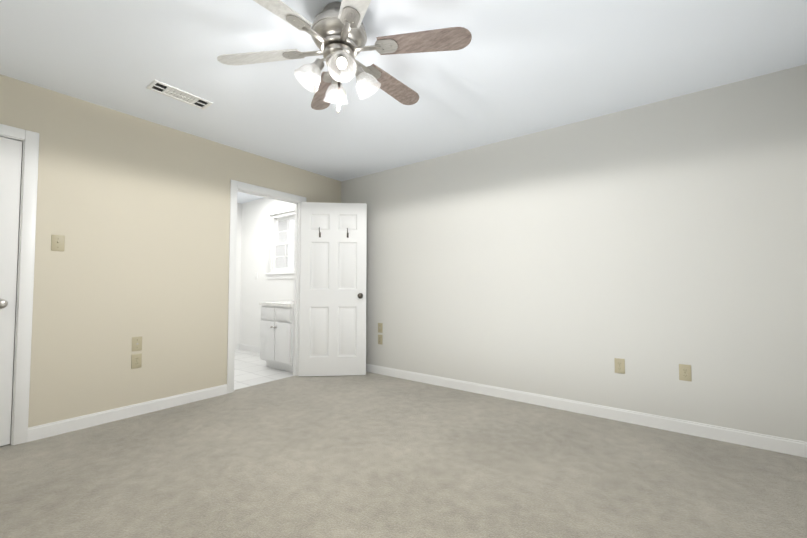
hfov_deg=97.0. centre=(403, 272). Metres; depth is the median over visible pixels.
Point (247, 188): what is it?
door frame
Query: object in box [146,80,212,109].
ceiling vent
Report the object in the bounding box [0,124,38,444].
door frame
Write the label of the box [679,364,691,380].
electrical outlet
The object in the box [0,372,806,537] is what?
floor carpet
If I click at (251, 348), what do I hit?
baseboard
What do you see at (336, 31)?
fan
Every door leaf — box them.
[0,137,21,445]
[299,202,366,375]
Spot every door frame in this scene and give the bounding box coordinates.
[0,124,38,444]
[227,180,305,393]
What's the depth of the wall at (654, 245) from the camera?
2.81 m
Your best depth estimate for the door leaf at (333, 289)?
4.18 m
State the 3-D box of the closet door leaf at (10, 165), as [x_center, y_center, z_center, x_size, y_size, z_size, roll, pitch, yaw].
[-2.838,0.109,2.098,0.179,2.022,0.770,-2,-3,37]
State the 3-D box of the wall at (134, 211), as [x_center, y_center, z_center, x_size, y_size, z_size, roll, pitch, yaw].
[-2.139,-0.056,3.076,0.110,2.440,4.210,-2,-3,37]
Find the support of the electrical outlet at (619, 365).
attached to the wall at (654, 245)
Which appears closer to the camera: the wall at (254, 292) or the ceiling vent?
the ceiling vent
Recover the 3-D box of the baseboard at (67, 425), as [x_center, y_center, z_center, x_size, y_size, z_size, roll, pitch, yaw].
[-2.127,1.114,2.945,0.014,0.092,1.359,-2,-3,37]
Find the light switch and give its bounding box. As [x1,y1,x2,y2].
[51,235,64,250]
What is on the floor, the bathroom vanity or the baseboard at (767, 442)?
the bathroom vanity
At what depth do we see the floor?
4.38 m
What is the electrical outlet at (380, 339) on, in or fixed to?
attached to the wall at (654, 245)
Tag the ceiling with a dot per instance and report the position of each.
(515, 68)
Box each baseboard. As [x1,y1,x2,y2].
[27,384,226,441]
[239,343,259,352]
[366,364,806,457]
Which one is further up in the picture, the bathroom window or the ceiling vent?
the ceiling vent
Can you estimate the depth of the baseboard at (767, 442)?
2.77 m
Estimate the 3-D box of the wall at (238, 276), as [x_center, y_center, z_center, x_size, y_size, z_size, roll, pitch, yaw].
[-3.260,0.032,5.409,0.110,2.440,1.590,-2,-3,37]
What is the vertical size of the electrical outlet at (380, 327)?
0.115 m
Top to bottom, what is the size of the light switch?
0.115 m
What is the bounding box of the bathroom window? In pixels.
[265,206,294,278]
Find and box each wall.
[0,74,340,427]
[235,203,241,343]
[240,198,294,346]
[341,64,806,441]
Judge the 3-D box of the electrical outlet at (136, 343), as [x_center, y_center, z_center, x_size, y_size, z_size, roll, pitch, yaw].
[-2.167,0.580,2.910,0.020,0.115,0.070,-2,-3,37]
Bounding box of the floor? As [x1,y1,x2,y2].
[234,349,294,389]
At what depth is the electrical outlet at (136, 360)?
2.90 m
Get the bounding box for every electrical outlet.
[131,353,141,368]
[132,336,141,350]
[378,323,382,332]
[378,335,382,344]
[614,358,624,373]
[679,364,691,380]
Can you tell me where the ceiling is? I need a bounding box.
[0,0,806,203]
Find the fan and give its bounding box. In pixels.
[217,0,471,112]
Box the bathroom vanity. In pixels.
[259,301,293,371]

